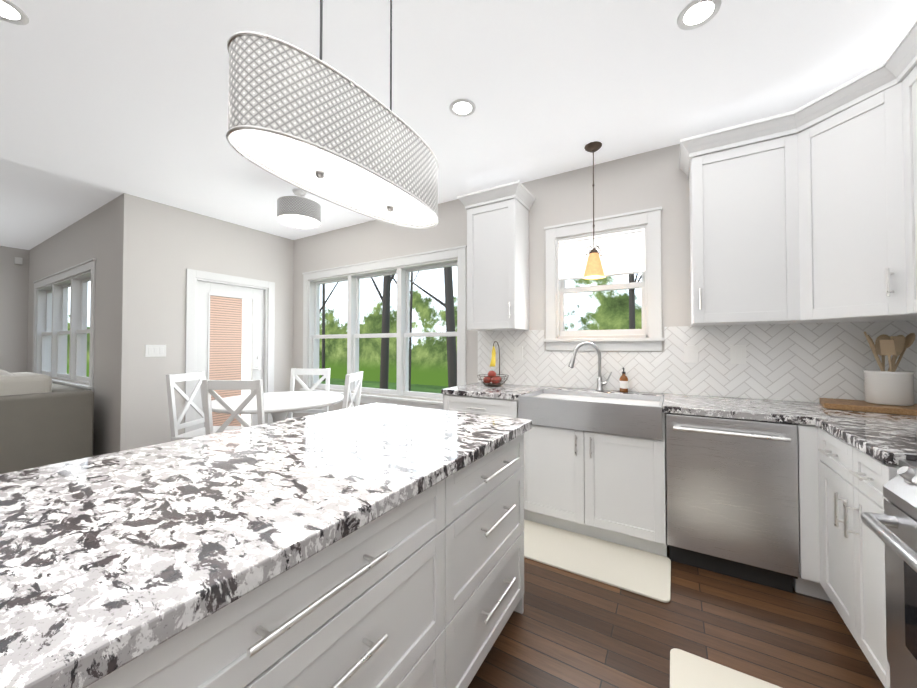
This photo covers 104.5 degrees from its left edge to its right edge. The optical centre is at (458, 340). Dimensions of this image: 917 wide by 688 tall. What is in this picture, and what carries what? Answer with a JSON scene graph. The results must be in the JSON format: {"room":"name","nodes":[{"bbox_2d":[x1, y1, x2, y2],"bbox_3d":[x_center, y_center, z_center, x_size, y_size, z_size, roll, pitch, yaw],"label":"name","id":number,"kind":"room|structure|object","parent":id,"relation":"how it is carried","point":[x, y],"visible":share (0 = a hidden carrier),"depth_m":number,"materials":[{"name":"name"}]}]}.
{"room":"kitchen","nodes":[
{"label":"kitchen","id":0,"kind":"room"},
{"bbox_2d":[0,246,28,372],"bbox_3d":[-8.121,-0.053,3.057,0.180,2.740,5.650,-1,-1,31],"label":"wall","id":1,"kind":"structure","parent":0,"point":[14,284],"depth_m":5.32,"materials":[{"name":"white paint"}]},
{"bbox_2d":[15,257,22,264],"bbox_3d":[-6.618,-1.196,5.346,0.044,0.100,0.070,-1,-1,31],"label":"sensor","id":2,"kind":"object","parent":1,"relation":"attached to","point":[18,260],"visible":0.98,"depth_m":5.33,"materials":[{"name":"white plastic"}]},
{"bbox_2d":[27,197,117,455],"bbox_3d":[-5.005,-0.028,4.580,3.940,2.740,0.180,-1,-1,31],"label":"wall","id":3,"kind":"structure","parent":0,"point":[93,234],"depth_m":3.74,"materials":[{"name":"white paint"}]},
{"bbox_2d":[32,258,95,391],"bbox_3d":[-5.014,-0.131,4.547,2.700,1.465,0.210,-1,-1,31],"label":"living room window","id":4,"kind":"structure","parent":3,"relation":"in","point":[50,320],"depth_m":4.63,"materials":[{"name":"white wood"}]},
{"bbox_2d":[114,193,293,451],"bbox_3d":[-2.828,-0.034,4.200,0.180,2.740,1.780,-1,-1,31],"label":"wall","id":5,"kind":"structure","parent":0,"point":[161,248],"depth_m":3.67,"materials":[{"name":"white paint"}]},
{"bbox_2d":[145,345,165,356],"bbox_3d":[-3.073,0.106,3.609,0.008,0.120,0.170,-1,-1,31],"label":"switch plate","id":6,"kind":"object","parent":5,"relation":"attached to","point":[155,350],"visible":1,"depth_m":3.60,"materials":[{"name":"white plastic"}]},
{"bbox_2d":[184,269,274,432],"bbox_3d":[-2.750,0.285,4.287,0.178,2.105,0.990,-1,-1,31],"label":"door","id":7,"kind":"structure","parent":5,"relation":"attached to","point":[229,318],"depth_m":4.25,"materials":[{"name":"white wood"}]},
{"bbox_2d":[0,0,916,249],"bbox_3d":[-3.399,-1.480,1.373,10.030,0.060,7.610,-1,-1,31],"label":"ceiling","id":8,"kind":"structure","parent":0,"point":[130,97],"depth_m":1.98,"materials":[{"name":"white paint"}]},
{"bbox_2d":[0,0,28,24],"bbox_3d":[-1.992,-1.444,1.544,0.164,0.006,0.164,-1,-1,31],"label":"recessed light","id":9,"kind":"object","parent":8,"relation":"in","point":[11,12],"visible":1,"depth_m":1.57,"materials":[{"name":"white"}]},
{"bbox_2d":[276,188,320,228],"bbox_3d":[-1.513,-1.266,3.379,0.388,0.301,0.388,-1,-1,31],"label":"drum pendant light","id":10,"kind":"object","parent":8,"relation":"hanging from","point":[297,211],"visible":1,"depth_m":3.27,"materials":[{"name":"white fabric"}]},
{"bbox_2d":[226,0,438,228],"bbox_3d":[-0.357,-0.982,1.285,0.310,0.937,0.870,-1,-1,31],"label":"pendant light","id":11,"kind":"object","parent":8,"relation":"hanging from","point":[301,119],"visible":1,"depth_m":1.06,"materials":[{"name":"white fabric"}]},
{"bbox_2d":[449,99,475,116],"bbox_3d":[0.025,-1.433,2.195,0.164,0.006,0.164,-1,-1,31],"label":"recessed light","id":12,"kind":"object","parent":8,"relation":"in","point":[462,107],"visible":1,"depth_m":2.19,"materials":[{"name":"white plastic"}]},
{"bbox_2d":[583,141,604,278],"bbox_3d":[0.992,-0.945,2.608,0.156,0.969,0.156,-1,-1,31],"label":"light","id":13,"kind":"object","parent":8,"relation":"hanging from","point":[594,269],"visible":1,"depth_m":2.58,"materials":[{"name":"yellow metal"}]},
{"bbox_2d":[677,0,721,29],"bbox_3d":[1.060,-1.443,1.569,0.164,0.006,0.164,-1,-1,31],"label":"recessed light","id":14,"kind":"object","parent":8,"relation":"in","point":[694,14],"visible":1,"depth_m":1.57,"materials":[{"name":"white"}]},
{"bbox_2d":[293,144,816,417],"bbox_3d":[0.208,-0.045,3.511,6.090,2.740,0.180,-1,-1,31],"label":"wall","id":15,"kind":"structure","parent":0,"point":[649,179],"depth_m":3.07,"materials":[{"name":"white paint"}]},
{"bbox_2d":[300,245,466,409],"bbox_3d":[-0.974,-0.092,4.185,2.550,1.655,0.210,-1,-1,31],"label":"dining room window","id":16,"kind":"structure","parent":15,"relation":"in","point":[353,335],"depth_m":4.01,"materials":[{"name":"white wood"}]},
{"bbox_2d":[457,181,534,330],"bbox_3d":[0.334,-0.674,3.111,0.572,1.165,0.390,-1,-1,31],"label":"upper cabinet","id":17,"kind":"object","parent":15,"relation":"attached to","point":[497,258],"visible":1,"depth_m":3.00,"materials":[{"name":"white wood"}]},
{"bbox_2d":[543,206,663,350],"bbox_3d":[1.159,-0.448,2.902,0.895,1.065,0.210,-1,-1,31],"label":"window","id":18,"kind":"structure","parent":15,"relation":"in","point":[629,249],"depth_m":2.82,"materials":[{"name":"white wood"}]},
{"bbox_2d":[478,321,916,403],"bbox_3d":[1.395,0.146,2.680,2.828,0.489,0.007,-1,-1,31],"label":"tile backsplash","id":19,"kind":"structure","parent":15,"relation":"attached to","point":[807,362],"depth_m":2.40,"materials":[{"name":"white tile"}]},
{"bbox_2d":[514,347,522,360],"bbox_3d":[0.537,0.119,3.191,0.084,0.124,0.008,-1,-1,31],"label":"electrical outlet plate","id":20,"kind":"object","parent":19,"relation":"attached to","point":[518,353],"visible":1,"depth_m":3.19,"materials":[{"name":"white plastic"}]},
{"bbox_2d":[684,345,697,362],"bbox_3d":[1.649,0.099,2.519,0.084,0.124,0.008,-1,-1,31],"label":"electrical outlet plate","id":21,"kind":"object","parent":19,"relation":"attached to","point":[690,353],"visible":1,"depth_m":2.52,"materials":[{"name":"white plastic"}]},
{"bbox_2d":[730,345,745,363],"bbox_3d":[1.876,0.096,2.382,0.084,0.124,0.008,-1,-1,31],"label":"electrical outlet plate","id":22,"kind":"object","parent":19,"relation":"attached to","point":[737,354],"visible":1,"depth_m":2.38,"materials":[{"name":"white plastic"}]},
{"bbox_2d":[687,125,818,325],"bbox_3d":[1.797,-0.648,2.238,0.556,1.085,0.369,-1,-1,31],"label":"upper cabinet","id":23,"kind":"object","parent":15,"relation":"attached to","point":[738,226],"depth_m":2.14,"materials":[{"name":"white wood"}]},
{"bbox_2d":[783,69,916,323],"bbox_3d":[2.152,-0.654,1.848,0.671,1.085,0.671,-1,-1,31],"label":"upper cabinet","id":24,"kind":"object","parent":15,"relation":"attached to","point":[806,213],"depth_m":1.82,"materials":[{"name":"white wood"}]},
{"bbox_2d":[468,546,884,687],"bbox_3d":[-3.399,1.319,1.327,10.030,0.060,7.610,-1,-1,31],"label":"floor","id":25,"kind":"structure","parent":0,"point":[566,629],"depth_m":1.55,"materials":[{"name":"brown wood"}]},
{"bbox_2d":[0,369,93,473],"bbox_3d":[-5.268,0.758,2.874,2.500,1.114,2.750,-1,-1,31],"label":"sectional sofa","id":26,"kind":"object","parent":25,"relation":"on","point":[44,420],"visible":0.77,"depth_m":3.16,"materials":[{"name":"beige fabric"}]},
{"bbox_2d":[166,371,244,441],"bbox_3d":[-2.303,0.811,3.299,0.495,1.020,0.446,0,-1,0],"label":"dining chair","id":27,"kind":"object","parent":25,"relation":"on","point":[175,422],"visible":0.33,"depth_m":3.21,"materials":[{"name":"white wood"}]},
{"bbox_2d":[202,379,264,434],"bbox_3d":[-1.665,0.804,2.842,0.446,1.020,0.495,0,-1,0],"label":"dining chair","id":28,"kind":"object","parent":25,"relation":"on","point":[209,386],"visible":0.31,"depth_m":2.62,"materials":[{"name":"white wood"}]},
{"bbox_2d":[203,391,342,421],"bbox_3d":[-1.661,0.932,3.292,1.156,0.778,1.156,-1,-1,31],"label":"pedestal dining table","id":29,"kind":"object","parent":25,"relation":"on","point":[278,406],"visible":0.4,"depth_m":3.14,"materials":[{"name":"white wood"}]},
{"bbox_2d":[68,427,531,687],"bbox_3d":[-0.560,0.842,0.869,0.752,0.879,2.328,-1,-1,31],"label":"kitchen island","id":30,"kind":"object","parent":25,"relation":"on","point":[376,545],"depth_m":0.86,"materials":[{"name":"white"}]},
{"bbox_2d":[0,403,531,687],"bbox_3d":[-0.686,0.383,0.930,1.000,0.040,2.350,-1,-1,31],"label":"island countertop","id":31,"kind":"structure","parent":30,"relation":"on","point":[101,556],"depth_m":0.73,"materials":[{"name":"white stone"}]},
{"bbox_2d":[286,368,329,419],"bbox_3d":[-1.658,0.819,3.746,0.446,1.020,0.495,0,-1,0],"label":"dining chair","id":32,"kind":"object","parent":25,"relation":"on","point":[295,372],"visible":0.29,"depth_m":3.96,"materials":[{"name":"white wood"}]},
{"bbox_2d":[342,371,362,408],"bbox_3d":[-1.189,0.811,3.291,0.495,1.020,0.446,0,-1,0],"label":"dining chair","id":33,"kind":"object","parent":25,"relation":"on","point":[353,377],"visible":0.21,"depth_m":3.25,"materials":[{"name":"white wood"}]},
{"bbox_2d":[443,390,548,518],"bbox_3d":[0.326,0.876,2.937,0.702,0.879,0.646,-1,-1,31],"label":"base cabinet","id":34,"kind":"object","parent":25,"relation":"on","point":[468,403],"depth_m":2.67,"materials":[{"name":"white wood"}]},
{"bbox_2d":[523,519,670,602],"bbox_3d":[0.750,1.296,2.162,0.930,0.013,0.430,-1,-1,31],"label":"area rug","id":35,"kind":"object","parent":25,"relation":"on","point":[639,572],"visible":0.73,"depth_m":2.09,"materials":[{"name":"beige fabric"}]},
{"bbox_2d":[525,390,668,556],"bbox_3d":[0.940,0.870,2.566,0.975,0.879,0.646,-1,-1,31],"label":"base cabinet","id":36,"kind":"object","parent":25,"relation":"on","point":[597,465],"depth_m":2.26,"materials":[{"name":"white wood"}]},
{"bbox_2d":[670,648,781,687],"bbox_3d":[0.866,1.276,0.942,0.530,0.013,0.960,-1,-1,31],"label":"area rug","id":37,"kind":"object","parent":25,"relation":"on","point":[688,670],"visible":0.96,"depth_m":1.35,"materials":[{"name":"beige fabric"}]},
{"bbox_2d":[669,410,800,592],"bbox_3d":[1.574,0.864,2.183,0.630,0.879,0.646,-1,-1,31],"label":"base cabinet","id":38,"kind":"object","parent":25,"relation":"on","point":[780,495],"depth_m":1.89,"materials":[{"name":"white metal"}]},
{"bbox_2d":[441,382,916,425],"bbox_3d":[1.235,0.407,2.406,2.832,0.040,0.631,-1,-1,31],"label":"countertop","id":39,"kind":"structure","parent":38,"relation":"on","point":[688,404],"depth_m":2.12,"materials":[{"name":"grey stone"}]},
{"bbox_2d":[477,341,508,386],"bbox_3d":[0.304,0.200,3.114,0.275,0.394,0.282,-1,-1,31],"label":"fruit stand","id":40,"kind":"object","parent":39,"relation":"on","point":[495,380],"visible":1,"depth_m":3.09,"materials":[{"name":"red food"}]},
{"bbox_2d":[568,342,611,389],"bbox_3d":[1.015,0.201,2.744,0.298,0.381,0.182,-1,-1,31],"label":"faucet","id":41,"kind":"object","parent":39,"relation":"on","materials":[{"name":"silver metal"}]},
{"bbox_2d":[619,367,627,391],"bbox_3d":[1.246,0.297,2.679,0.061,0.186,0.072,-1,-1,31],"label":"soap bottle","id":42,"kind":"object","parent":39,"relation":"on","point":[623,382],"visible":1,"depth_m":2.66,"materials":[{"name":"brown glass"}]},
{"bbox_2d":[819,398,916,415],"bbox_3d":[2.301,0.363,1.930,0.460,0.030,0.300,-1,-1,41],"label":"cutting board","id":43,"kind":"object","parent":39,"relation":"on","point":[848,404],"visible":0.96,"depth_m":1.90,"materials":[{"name":"brown wood"}]},
{"bbox_2d":[863,332,914,405],"bbox_3d":[2.366,0.148,1.947,0.208,0.397,0.182,-1,-1,31],"label":"utensil crock","id":44,"kind":"object","parent":43,"relation":"on","point":[891,385],"visible":1,"depth_m":1.92,"materials":[{"name":"white ceramic"}]},
{"bbox_2d":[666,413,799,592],"bbox_3d":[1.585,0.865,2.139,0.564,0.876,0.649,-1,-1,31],"label":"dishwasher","id":45,"kind":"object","parent":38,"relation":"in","point":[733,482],"depth_m":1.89,"materials":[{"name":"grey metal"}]},
{"bbox_2d":[797,422,856,641],"bbox_3d":[1.878,0.851,1.404,0.688,0.879,0.463,-1,-1,31],"label":"base cabinet","id":46,"kind":"object","parent":25,"relation":"on","point":[826,508],"depth_m":1.65,"materials":[{"name":"white wood"}]},
{"bbox_2d":[813,418,916,465],"bbox_3d":[1.839,0.388,1.284,0.638,0.040,0.665,-1,-1,31],"label":"countertop","id":47,"kind":"structure","parent":46,"relation":"on","point":[883,442],"depth_m":1.37,"materials":[{"name":"grey stone"}]},
{"bbox_2d":[853,450,898,687],"bbox_3d":[1.757,0.847,1.136,0.618,0.879,0.337,-1,-1,31],"label":"base cabinet","id":48,"kind":"object","parent":25,"relation":"on","point":[869,477],"depth_m":1.28,"materials":[{"name":"white wood"}]},
{"bbox_2d":[860,460,916,687],"bbox_3d":[1.432,0.818,0.689,0.722,0.922,0.752,-1,-1,31],"label":"range","id":49,"kind":"object","parent":25,"relation":"on","point":[893,527],"visible":1,"depth_m":1.07,"materials":[{"name":"grey metal"}]},
{"bbox_3d":[0.770,-0.123,-1.273,0.180,2.740,7.430,-1,-1,31],"label":"wall","id":50,"kind":"structure","parent":0,"visible":0},
{"bbox_2d":[891,33,916,316],"bbox_3d":[1.978,-0.664,1.269,0.369,1.085,0.716,-1,-1,31],"label":"upper cabinet","id":51,"kind":"object","parent":50,"relation":"attached to","point":[904,71],"depth_m":1.59,"materials":[{"name":"white wood"}]},
{"label":"outside","id":52,"kind":"structure","parent":0,"visible":0},
{"bbox_2d":[319,378,447,393],"bbox_3d":[-1.862,1.677,8.286,39.800,0.150,9.440,-1,-1,31],"label":"lawn","id":53,"kind":"structure","parent":52,"point":[414,387],"depth_m":13.14,"materials":[{"name":"green plant"}]},
{"bbox_2d":[320,267,641,390],"bbox_3d":[-0.946,-2.983,9.422,35.684,9.201,4.994,-1,-1,31],"label":"trunks","id":54,"kind":"object","parent":53,"relation":"on","point":[448,304],"visible":0.08,"depth_m":8.87,"materials":[{"name":"grey plant"}]},
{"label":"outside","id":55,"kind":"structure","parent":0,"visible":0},
{"bbox_2d":[67,266,641,385],"bbox_3d":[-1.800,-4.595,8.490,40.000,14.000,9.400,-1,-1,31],"label":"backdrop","id":56,"kind":"structure","parent":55,"point":[603,310],"depth_m":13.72,"materials":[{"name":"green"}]}
]}

